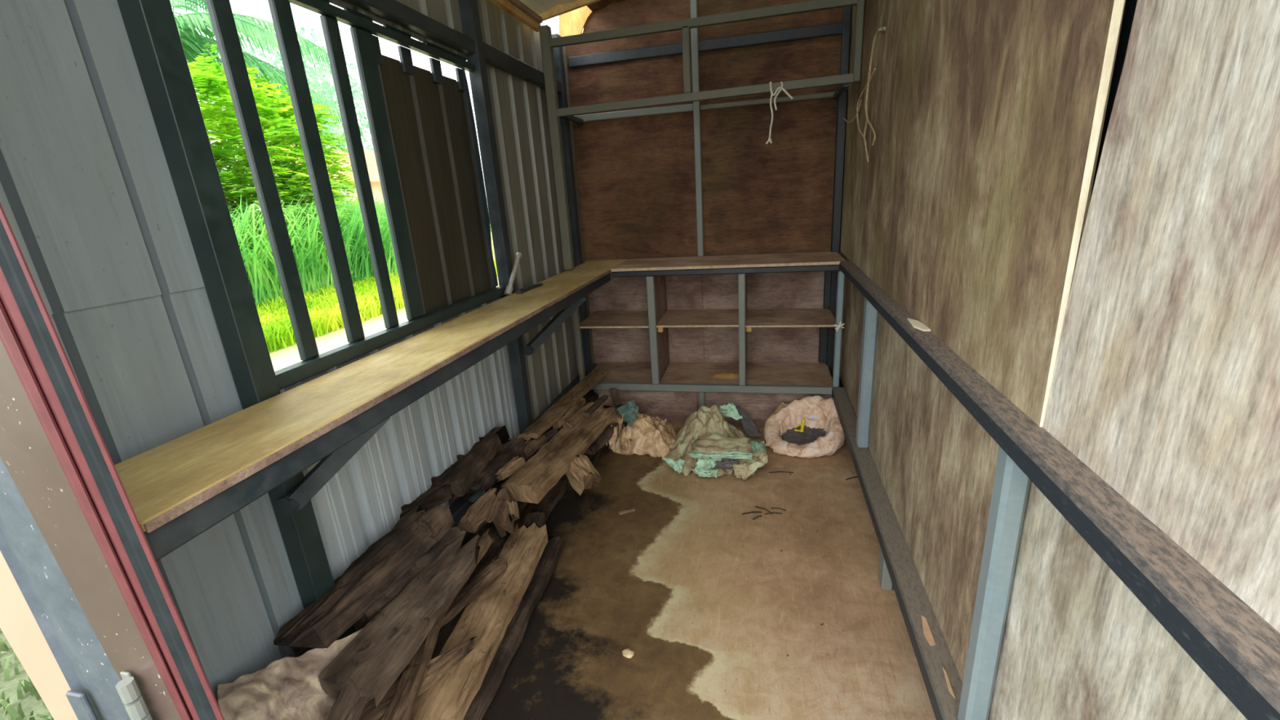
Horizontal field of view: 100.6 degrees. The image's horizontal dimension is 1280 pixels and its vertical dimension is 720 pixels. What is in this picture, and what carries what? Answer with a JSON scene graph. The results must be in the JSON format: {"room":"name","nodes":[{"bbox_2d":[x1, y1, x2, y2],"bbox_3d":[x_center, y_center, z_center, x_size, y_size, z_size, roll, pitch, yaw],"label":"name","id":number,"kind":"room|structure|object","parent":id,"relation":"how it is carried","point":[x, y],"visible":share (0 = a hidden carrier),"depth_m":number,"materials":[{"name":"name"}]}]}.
{"room":"storage shed","nodes":[
{"label":"storage shed","id":0,"kind":"room"},
{"bbox_2d":[0,456,130,719],"bbox_3d":[-0.905,0.076,0.691,0.396,2.109,0.029,0,18,13],"label":"wall","id":1,"kind":"structure","parent":0,"point":[42,620],"depth_m":0.77,"materials":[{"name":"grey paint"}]},
{"bbox_2d":[0,202,224,719],"bbox_3d":[-0.726,0.086,0.622,0.351,2.109,0.026,0,18,13],"label":"door","id":2,"kind":"structure","parent":1,"relation":"in","point":[53,448],"depth_m":0.65,"materials":[{"name":"brown paint"}]},
{"bbox_2d":[0,231,498,719],"bbox_3d":[1.681,-0.994,7.259,44.400,0.033,44.400,0,18,13],"label":"ground","id":3,"kind":"structure","parent":0,"point":[283,357],"depth_m":4.97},
{"bbox_2d":[0,629,53,719],"bbox_3d":[-2.836,1.337,0.608,3.247,0.085,3.682,0,18,13],"label":"grass","id":4,"kind":"structure","parent":3,"relation":"on","point":[28,686],"depth_m":1.57,"materials":[{"name":"green plant"}]},
{"bbox_2d":[187,44,348,256],"bbox_3d":[-6.424,-2.432,8.097,3.560,4.259,3.518,0,18,13],"label":"bush","id":5,"kind":"object","parent":3,"relation":"on","point":[201,76],"visible":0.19,"depth_m":7.75,"materials":[{"name":"green plant"}]},
{"bbox_2d":[169,0,371,147],"bbox_3d":[-7.599,-3.950,9.842,4.044,5.240,4.921,11,22,39],"label":"palm tree","id":6,"kind":"object","parent":3,"relation":"on","point":[193,42],"visible":0.35,"depth_m":9.10,"materials":[{"name":"green plant"}]},
{"bbox_2d":[187,62,364,219],"bbox_3d":[-6.785,-3.321,9.861,3.212,3.927,3.182,-15,21,-32],"label":"bush","id":7,"kind":"object","parent":3,"relation":"on","point":[326,140],"visible":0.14,"depth_m":9.60,"materials":[{"name":"green plant"}]},
{"bbox_2d":[217,26,347,175],"bbox_3d":[-10.639,-6.562,16.372,3.512,6.706,3.572,0,18,13],"label":"tree","id":8,"kind":"object","parent":3,"relation":"on","point":[315,80],"visible":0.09,"depth_m":15.81,"materials":[{"name":"green plant"}]},
{"bbox_2d":[212,140,359,276],"bbox_3d":[-5.896,-1.882,8.181,2.846,2.830,3.709,-6,18,-8],"label":"bush","id":9,"kind":"object","parent":3,"relation":"on","point":[296,175],"visible":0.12,"depth_m":7.82,"materials":[{"name":"green plant"}]},
{"bbox_2d":[264,26,373,151],"bbox_3d":[-11.906,-8.413,20.545,3.459,7.900,3.934,0,18,13],"label":"tree","id":10,"kind":"object","parent":3,"relation":"on","point":[313,36],"visible":0.12,"depth_m":20.12,"materials":[{"name":"green plant"}]},
{"bbox_2d":[266,142,384,204],"bbox_3d":[-8.658,-4.974,16.639,2.220,3.260,5.180,0,18,13],"label":"house","id":11,"kind":"object","parent":3,"relation":"on","point":[370,157],"visible":0.13,"depth_m":16.22,"materials":[{"name":"tile"}]},
{"bbox_2d":[333,195,384,213],"bbox_3d":[-6.699,-2.657,12.111,2.975,2.161,3.825,-2,17,7],"label":"bush","id":12,"kind":"object","parent":3,"relation":"on","point":[356,202],"visible":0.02,"depth_m":11.98,"materials":[{"name":"green plant"}]},
{"bbox_2d":[229,192,492,306],"bbox_3d":[-5.076,-1.960,8.971,4.631,1.659,11.003,0,18,10],"label":"grass","id":13,"kind":"structure","parent":3,"relation":"on","point":[262,273],"depth_m":7.59,"materials":[{"name":"green plant"}]},
{"bbox_2d":[254,257,497,353],"bbox_3d":[-4.400,-0.849,7.527,2.711,0.319,7.953,0,18,13],"label":"grass","id":14,"kind":"structure","parent":3,"relation":"on","point":[323,308],"depth_m":6.53,"materials":[{"name":"green plant"}]},
{"bbox_2d":[0,0,597,703],"bbox_3d":[-0.654,-0.337,1.970,0.094,2.079,2.749,0,18,13],"label":"wall","id":15,"kind":"structure","parent":0,"point":[113,200],"depth_m":1.05,"materials":[{"name":"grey metal"}]},
{"bbox_2d":[205,0,506,390],"bbox_3d":[-0.738,-0.529,1.584,0.056,0.895,1.166,0,18,13],"label":"window","id":16,"kind":"structure","parent":15,"relation":"in","point":[362,27],"depth_m":1.37,"materials":[{"name":"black metal"}]},
{"bbox_2d":[372,35,497,314],"bbox_3d":[-0.691,-0.599,1.872,0.022,0.851,0.564,0,18,13],"label":"window shutter","id":17,"kind":"object","parent":16,"relation":"attached to","point":[430,114],"visible":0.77,"depth_m":1.85,"materials":[{"name":"wood"}]},
{"bbox_2d":[273,504,454,657],"bbox_3d":[-0.711,0.567,1.411,0.140,0.114,0.533,2,18,17],"label":"plank","id":18,"kind":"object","parent":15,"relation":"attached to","point":[388,559],"depth_m":1.35,"materials":[{"name":"brown wood"}]},
{"bbox_2d":[114,258,627,560],"bbox_3d":[-0.473,-0.060,2.017,0.258,0.289,2.694,0,18,13],"label":"countertop","id":19,"kind":"structure","parent":15,"relation":"attached to","point":[177,490],"depth_m":1.07,"materials":[{"name":"brown wood"}]},
{"bbox_2d":[504,252,522,295],"bbox_3d":[-0.530,-0.360,2.230,0.028,0.170,0.139,4,19,22],"label":"bolt","id":20,"kind":"object","parent":19,"relation":"on","point":[508,290],"visible":1,"depth_m":2.22,"materials":[{"name":"metal"}]},
{"bbox_2d":[515,282,542,293],"bbox_3d":[-0.481,-0.314,2.325,0.026,0.025,0.206,2,18,16],"label":"rod","id":21,"kind":"object","parent":19,"relation":"on","point":[531,286],"visible":0.87,"depth_m":2.29,"materials":[{"name":"metal"}]},
{"bbox_2d":[538,0,857,270],"bbox_3d":[0.292,-1.092,2.722,1.425,1.154,0.411,0,18,13],"label":"frame","id":22,"kind":"object","parent":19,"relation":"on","point":[548,43],"visible":1,"depth_m":2.48,"materials":[{"name":"metal"}]},
{"bbox_2d":[765,81,792,144],"bbox_3d":[0.631,-1.121,2.409,0.119,0.260,0.009,0,18,13],"label":"string","id":23,"kind":"object","parent":22,"relation":"hanging from","point":[780,88],"visible":1,"depth_m":2.40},
{"bbox_2d":[400,484,454,518],"bbox_3d":[-0.701,0.470,1.730,0.087,0.058,0.215,5,19,26],"label":"wood prong","id":24,"kind":"object","parent":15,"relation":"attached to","point":[437,494],"visible":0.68,"depth_m":1.73,"materials":[{"name":"brown wood"}]},
{"bbox_2d":[462,436,525,501],"bbox_3d":[-0.575,0.410,2.061,0.116,0.072,0.426,0,18,13],"label":"plank","id":25,"kind":"object","parent":15,"relation":"on","point":[486,477],"visible":0.7,"depth_m":2.01,"materials":[{"name":"brown wood"}]},
{"bbox_2d":[431,425,509,505],"bbox_3d":[-0.633,0.385,2.017,0.160,0.107,0.510,0,18,13],"label":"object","id":26,"kind":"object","parent":25,"relation":"on","point":[461,475],"depth_m":1.93,"materials":[{"name":"brown wood"}]},
{"bbox_2d":[495,455,524,481],"bbox_3d":[-0.506,0.419,2.050,0.057,0.047,0.147,6,20,28],"label":"fragment","id":27,"kind":"object","parent":25,"relation":"on","point":[511,467],"visible":0.99,"depth_m":2.04,"materials":[{"name":"brown wood"}]},
{"bbox_2d":[520,435,546,460],"bbox_3d":[-0.456,0.361,2.226,0.058,0.054,0.157,4,19,22],"label":"fragment","id":28,"kind":"object","parent":25,"relation":"on","point":[530,446],"visible":0.9,"depth_m":2.21,"materials":[{"name":"brown wood"}]},
{"bbox_2d":[489,0,626,31],"bbox_3d":[0.025,-1.513,1.512,1.865,0.435,3.071,0,18,13],"label":"ceiling","id":29,"kind":"structure","parent":0,"point":[531,13],"depth_m":2.46,"materials":[{"name":"brown wood"}]},
{"bbox_2d":[558,0,852,386],"bbox_3d":[0.396,-0.956,3.004,1.702,2.534,0.111,0,18,13],"label":"wall","id":30,"kind":"structure","parent":0,"point":[702,178],"depth_m":2.94,"materials":[{"name":"brown wood"}]},
{"bbox_2d":[481,403,936,719],"bbox_3d":[0.175,0.794,1.895,1.794,0.111,3.552,0,18,13],"label":"floor","id":31,"kind":"structure","parent":0,"point":[723,613],"depth_m":1.70,"materials":[{"name":"concrete"}]},
{"bbox_2d":[462,536,562,719],"bbox_3d":[-0.443,0.838,1.556,0.163,0.071,0.997,0,18,11],"label":"plank","id":32,"kind":"object","parent":31,"relation":"on","point":[513,637],"visible":0.31,"depth_m":1.59,"materials":[{"name":"brown wood"}]},
{"bbox_2d":[408,522,547,719],"bbox_3d":[-0.440,0.741,1.548,0.139,0.060,0.833,-1,18,9],"label":"plank","id":33,"kind":"object","parent":32,"relation":"on","point":[487,616],"visible":0.9,"depth_m":1.47,"materials":[{"name":"brown wood"}]},
{"bbox_2d":[381,612,445,719],"bbox_3d":[-0.551,0.750,1.327,0.064,0.052,0.384,-4,17,-1],"label":"plank","id":34,"kind":"object","parent":33,"relation":"on","point":[401,707],"visible":0.75,"depth_m":1.26,"materials":[{"name":"brown wood"}]},
{"bbox_2d":[318,530,480,706],"bbox_3d":[-0.574,0.635,1.395,0.153,0.054,0.547,0,18,13],"label":"plank","id":35,"kind":"object","parent":34,"relation":"on","point":[372,661],"visible":0.99,"depth_m":1.28,"materials":[{"name":"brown wood"}]},
{"bbox_2d":[327,686,369,719],"bbox_3d":[-0.625,0.744,1.122,0.076,0.065,0.118,0,18,13],"label":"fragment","id":36,"kind":"object","parent":35,"relation":"hanging from","point":[348,705],"visible":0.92,"depth_m":1.12,"materials":[{"name":"brown wood"}]},
{"bbox_2d":[442,528,495,613],"bbox_3d":[-0.526,0.636,1.605,0.038,0.056,0.348,0,18,12],"label":"splinter","id":37,"kind":"object","parent":34,"relation":"on","point":[485,541],"visible":0.37,"depth_m":1.70,"materials":[{"name":"brown wood"}]},
{"bbox_2d":[358,636,475,719],"bbox_3d":[-0.544,0.785,1.291,0.097,0.037,0.340,13,24,43],"label":"plank","id":38,"kind":"object","parent":33,"relation":"on","point":[438,666],"visible":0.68,"depth_m":1.30,"materials":[{"name":"brown wood"}]},
{"bbox_2d":[216,628,367,719],"bbox_3d":[-0.678,0.732,1.175,0.184,0.222,0.435,10,22,38],"label":"sack","id":39,"kind":"object","parent":38,"relation":"on","point":[287,688],"visible":0.56,"depth_m":1.12,"materials":[{"name":"beige fabric"}]},
{"bbox_2d":[440,556,506,628],"bbox_3d":[-0.514,0.689,1.559,0.058,0.042,0.328,6,20,29],"label":"plank","id":40,"kind":"object","parent":33,"relation":"on","point":[494,568],"visible":0.72,"depth_m":1.58,"materials":[{"name":"brown wood"}]},
{"bbox_2d":[488,487,514,537],"bbox_3d":[-0.479,0.535,1.871,0.093,0.131,0.172,-11,19,-23],"label":"chunk","id":41,"kind":"object","parent":33,"relation":"on","point":[503,493],"visible":0.39,"depth_m":1.84,"materials":[{"name":"brown wood"}]},
{"bbox_2d":[457,488,497,533],"bbox_3d":[-0.548,0.513,1.822,0.067,0.068,0.214,0,18,13],"label":"chunk","id":42,"kind":"object","parent":41,"relation":"on","point":[477,513],"visible":0.9,"depth_m":1.79,"materials":[{"name":"brown wood"}]},
{"bbox_2d":[468,489,484,502],"bbox_3d":[-0.568,0.471,1.840,0.026,0.013,0.063,5,19,26],"label":"chip","id":43,"kind":"object","parent":42,"relation":"on","point":[479,493],"visible":1,"depth_m":1.83,"materials":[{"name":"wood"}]},
{"bbox_2d":[484,497,502,523],"bbox_3d":[-0.499,0.515,1.827,0.028,0.060,0.087,2,18,17],"label":"splinter","id":44,"kind":"object","parent":41,"relation":"on","point":[497,504],"visible":1,"depth_m":1.82,"materials":[{"name":"brown wood"}]},
{"bbox_2d":[501,497,511,525],"bbox_3d":[-0.459,0.517,1.819,0.027,0.058,0.104,-5,17,-3],"label":"splinter","id":45,"kind":"object","parent":41,"relation":"on","point":[505,511],"visible":0.98,"depth_m":1.81,"materials":[{"name":"brown wood"}]},
{"bbox_2d":[507,500,519,520],"bbox_3d":[-0.433,0.516,1.824,0.033,0.058,0.068,-11,19,-21],"label":"splinter","id":46,"kind":"object","parent":41,"relation":"on","point":[513,507],"visible":1,"depth_m":1.82,"materials":[{"name":"brown wood"}]},
{"bbox_2d":[514,475,568,527],"bbox_3d":[-0.582,0.784,1.788,0.200,0.072,1.479,0,18,13],"label":"plank","id":47,"kind":"object","parent":31,"relation":"on","point":[549,500],"visible":0.12,"depth_m":2.25,"materials":[{"name":"brown wood"}]},
{"bbox_2d":[404,520,528,670],"bbox_3d":[-0.603,0.780,1.580,0.196,0.063,0.987,0,18,13],"label":"plank","id":48,"kind":"object","parent":47,"relation":"on","point":[497,544],"visible":0.12,"depth_m":1.80,"materials":[{"name":"brown wood"}]},
{"bbox_2d":[395,669,404,680],"bbox_3d":[-0.723,0.841,1.183,0.155,0.090,0.447,0,18,13],"label":"plank","id":49,"kind":"object","parent":48,"relation":"on","point":[399,677],"visible":0.02,"depth_m":1.35,"materials":[{"name":"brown wood"}]},
{"bbox_2d":[352,523,462,631],"bbox_3d":[-0.641,0.604,1.495,0.086,0.107,0.386,4,19,23],"label":"plank","id":50,"kind":"object","parent":49,"relation":"on","point":[454,533],"visible":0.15,"depth_m":1.46,"materials":[{"name":"brown wood"}]},
{"bbox_2d":[524,511,545,527],"bbox_3d":[-0.405,0.631,2.036,0.074,0.049,0.116,-5,17,-3],"label":"wood block","id":51,"kind":"object","parent":47,"relation":"on","point":[538,517],"visible":0.53,"depth_m":2.04,"materials":[{"name":"brown wood"}]},
{"bbox_2d":[491,392,599,514],"bbox_3d":[-0.423,0.402,2.589,0.154,0.153,1.023,1,18,14],"label":"plank","id":52,"kind":"object","parent":47,"relation":"on","point":[593,397],"visible":0.11,"depth_m":2.34,"materials":[{"name":"brown wood"}]},
{"bbox_2d":[582,444,605,466],"bbox_3d":[-0.297,0.447,2.766,0.234,0.071,0.496,0,18,13],"label":"plank","id":53,"kind":"object","parent":31,"relation":"on","point":[593,459],"visible":0.09,"depth_m":2.61,"materials":[{"name":"brown wood"}]},
{"bbox_2d":[618,507,635,515],"bbox_3d":[-0.055,0.637,2.234,0.071,0.012,0.013,-10,18,-19],"label":"stick","id":54,"kind":"object","parent":31,"relation":"on","point":[633,509],"visible":1,"depth_m":2.23,"materials":[{"name":"brown wood"}]},
{"bbox_2d":[622,648,634,657],"bbox_3d":[-0.034,0.853,1.548,0.038,0.012,0.031,0,18,13],"label":"crumb","id":55,"kind":"object","parent":31,"relation":"on","point":[628,653],"visible":1,"depth_m":1.54,"materials":[{"name":"wood"}]},
{"bbox_2d":[605,412,678,457],"bbox_3d":[0.018,0.367,2.756,0.375,0.226,0.473,0,18,13],"label":"sack","id":56,"kind":"object","parent":31,"relation":"on","point":[654,437],"visible":0.94,"depth_m":2.73,"materials":[{"name":"beige fabric"}]},
{"bbox_2d":[584,422,618,454],"bbox_3d":[-0.190,0.370,2.525,0.081,0.053,0.276,3,19,22],"label":"plank","id":57,"kind":"object","parent":56,"relation":"on","point":[606,434],"visible":0.67,"depth_m":2.48,"materials":[{"name":"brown wood"}]},
{"bbox_2d":[501,404,616,503],"bbox_3d":[-0.311,0.363,2.267,0.173,0.072,0.822,2,18,19],"label":"plank","id":58,"kind":"object","parent":57,"relation":"on","point":[530,483],"visible":0.91,"depth_m":2.11,"materials":[{"name":"brown wood"}]},
{"bbox_2d":[542,428,558,443],"bbox_3d":[-0.398,0.333,2.333,0.046,0.037,0.086,5,19,27],"label":"fragment","id":59,"kind":"object","parent":58,"relation":"on","point":[549,434],"visible":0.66,"depth_m":2.32,"materials":[{"name":"brown wood"}]},
{"bbox_2d":[516,368,608,440],"bbox_3d":[-0.343,0.194,2.609,0.101,0.049,0.901,1,18,16],"label":"plank","id":60,"kind":"object","parent":58,"relation":"on","point":[557,410],"visible":1,"depth_m":2.49,"materials":[{"name":"brown wood"}]},
{"bbox_2d":[560,397,586,426],"bbox_3d":[-0.323,0.243,2.544,0.036,0.047,0.274,2,18,18],"label":"fragment","id":61,"kind":"object","parent":58,"relation":"on","point":[581,402],"visible":0.62,"depth_m":2.54,"materials":[{"name":"brown wood"}]},
{"bbox_2d":[552,413,565,429],"bbox_3d":[-0.366,0.283,2.428,0.036,0.044,0.099,4,19,23],"label":"fragment","id":62,"kind":"object","parent":61,"relation":"on","point":[558,424],"visible":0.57,"depth_m":2.40,"materials":[{"name":"brown wood"}]},
{"bbox_2d":[563,401,594,427],"bbox_3d":[-0.280,0.260,2.480,0.045,0.048,0.259,3,19,21],"label":"fragment","id":63,"kind":"object","parent":58,"relation":"on","point":[578,416],"visible":0.77,"depth_m":2.43,"materials":[{"name":"brown wood"}]},
{"bbox_2d":[564,453,601,495],"bbox_3d":[-0.237,0.455,2.147,0.105,0.130,0.156,-17,21,-35],"label":"stub","id":64,"kind":"object","parent":58,"relation":"attached to","point":[581,474],"visible":0.98,"depth_m":2.12,"materials":[{"name":"brown wood"}]},
{"bbox_2d":[583,394,608,417],"bbox_3d":[-0.213,0.220,2.583,0.038,0.032,0.258,2,18,19],"label":"fragment","id":65,"kind":"object","parent":58,"relation":"on","point":[600,401],"visible":1,"depth_m":2.55,"materials":[{"name":"brown wood"}]},
{"bbox_2d":[614,399,639,427],"bbox_3d":[-0.050,0.275,2.777,0.108,0.103,0.129,-17,22,-36],"label":"plastic sheet","id":66,"kind":"object","parent":56,"relation":"on","point":[629,411],"visible":0.96,"depth_m":2.78,"materials":[{"name":"teal plastic"}]},
{"bbox_2d":[573,251,846,426],"bbox_3d":[0.375,-0.111,3.038,1.421,0.906,0.415,0,18,13],"label":"shelf unit","id":67,"kind":"object","parent":31,"relation":"on","point":[673,397],"visible":0.82,"depth_m":2.95,"materials":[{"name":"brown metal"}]},
{"bbox_2d":[609,387,622,407],"bbox_3d":[-0.135,0.209,2.972,0.042,0.086,0.097,-9,18,-17],"label":"grey lath","id":68,"kind":"object","parent":67,"relation":"on","point":[614,392],"visible":1,"depth_m":2.96,"materials":[{"name":"brown wood"}]},
{"bbox_2d":[711,372,738,378],"bbox_3d":[0.503,0.081,3.040,0.193,0.017,0.104,0,18,13],"label":"heap","id":69,"kind":"object","parent":67,"relation":"on","point":[721,375],"visible":0.93,"depth_m":3.02,"materials":[{"name":"brown wood"}]},
{"bbox_2d":[611,251,846,271],"bbox_3d":[0.464,-0.533,2.877,1.180,0.017,0.403,0,18,13],"label":"countertop","id":70,"kind":"structure","parent":67,"relation":"on","point":[827,256],"depth_m":2.84,"materials":[{"name":"brown wood"}]},
{"bbox_2d":[834,321,844,331],"bbox_3d":[0.992,-0.168,2.647,0.049,0.052,0.019,0,18,13],"label":"string","id":71,"kind":"object","parent":67,"relation":"attached to","point":[840,326],"visible":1,"depth_m":2.64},
{"bbox_2d":[661,402,768,479],"bbox_3d":[0.378,0.370,2.649,0.528,0.258,0.545,1,18,16],"label":"sack","id":72,"kind":"object","parent":31,"relation":"on","point":[707,445],"visible":1,"depth_m":2.50,"materials":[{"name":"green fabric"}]},
{"bbox_2d":[742,511,761,514],"bbox_3d":[0.457,0.625,2.175,0.082,0.006,0.009,-5,17,-3],"label":"twig","id":73,"kind":"object","parent":31,"relation":"on","point":[748,512],"visible":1,"depth_m":2.17,"materials":[{"name":"brown wood"}]},
{"bbox_2d":[755,506,773,514],"bbox_3d":[0.512,0.616,2.191,0.082,0.006,0.011,13,24,42],"label":"twig","id":74,"kind":"object","parent":31,"relation":"on","point":[755,506],"visible":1,"depth_m":2.19,"materials":[{"name":"brown wood"}]},
{"bbox_2d":[764,511,782,514],"bbox_3d":[0.543,0.623,2.161,0.067,0.006,0.010,-2,17,5],"label":"twig","id":75,"kind":"object","parent":31,"relation":"on","point":[773,512],"visible":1,"depth_m":2.16,"materials":[{"name":"brown wood"}]},
{"bbox_2d":[768,471,793,472],"bbox_3d":[0.655,0.520,2.467,0.111,0.006,0.010,-1,17,8],"label":"twig","id":76,"kind":"object","parent":31,"relation":"on","point":[777,471],"visible":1,"depth_m":2.47,"materials":[{"name":"brown wood"}]},
{"bbox_2d":[763,395,844,458],"bbox_3d":[0.825,0.333,2.675,0.398,0.227,0.340,0,18,13],"label":"sack","id":77,"kind":"object","parent":31,"relation":"on","point":[824,436],"depth_m":2.70,"materials":[{"name":"beige fabric"}]},
{"bbox_2d":[735,405,763,437],"bbox_3d":[0.564,0.328,2.783,0.176,0.160,0.060,11,23,39],"label":"scrap","id":78,"kind":"object","parent":77,"relation":"on","point":[750,428],"visible":0.92,"depth_m":2.79,"materials":[{"name":"grey fabric"}]},
{"bbox_2d":[764,402,787,424],"bbox_3d":[0.728,0.296,2.829,0.152,0.116,0.049,-14,20,-29],"label":"paper roll","id":79,"kind":"object","parent":77,"relation":"in","point":[781,405],"visible":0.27,"depth_m":2.83,"materials":[{"name":"beige paper"}]},
{"bbox_2d":[806,416,818,421],"bbox_3d":[0.896,0.286,2.741,0.061,0.044,0.061,-9,18,-16],"label":"scrap","id":80,"kind":"object","parent":77,"relation":"in","point":[811,418],"visible":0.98,"depth_m":2.73,"materials":[{"name":"paper"}]},
{"bbox_2d":[831,0,1279,719],"bbox_3d":[0.780,-0.503,1.538,0.118,2.498,2.942,0,18,13],"label":"wall","id":81,"kind":"structure","parent":0,"point":[1072,477],"depth_m":0.72,"materials":[{"name":"brown wood"}]},
{"bbox_2d":[878,26,885,31],"bbox_3d":[0.841,-1.141,1.834,0.033,0.013,0.013,0,18,13],"label":"nail","id":82,"kind":"object","parent":81,"relation":"attached to","point":[880,29],"visible":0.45,"depth_m":1.83,"materials":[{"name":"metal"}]},
{"bbox_2d":[843,26,884,161],"bbox_3d":[0.940,-1.075,2.294,0.006,0.440,0.944,0,18,13],"label":"twine","id":83,"kind":"object","parent":82,"relation":"hanging from","point":[869,78],"visible":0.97,"depth_m":2.09,"materials":[{"name":"fabric"}]},
{"bbox_2d":[907,317,930,331],"bbox_3d":[0.719,-0.093,1.381,0.029,0.004,0.129,-1,18,9],"label":"scrap","id":84,"kind":"object","parent":81,"relation":"on","point":[917,324],"visible":1,"depth_m":1.36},
{"bbox_2d":[921,615,935,646],"bbox_3d":[0.674,0.636,1.251,0.018,0.002,0.093,0,18,13],"label":"chip","id":85,"kind":"object","parent":81,"relation":"on","point":[926,631],"visible":1,"depth_m":1.24,"materials":[{"name":"beige wood"}]},
{"bbox_2d":[942,667,955,697],"bbox_3d":[0.648,0.678,1.120,0.007,0.002,0.076,1,18,14],"label":"clay piece","id":86,"kind":"object","parent":81,"relation":"on","point":[948,685],"visible":1,"depth_m":1.11,"materials":[{"name":"ceramic"}]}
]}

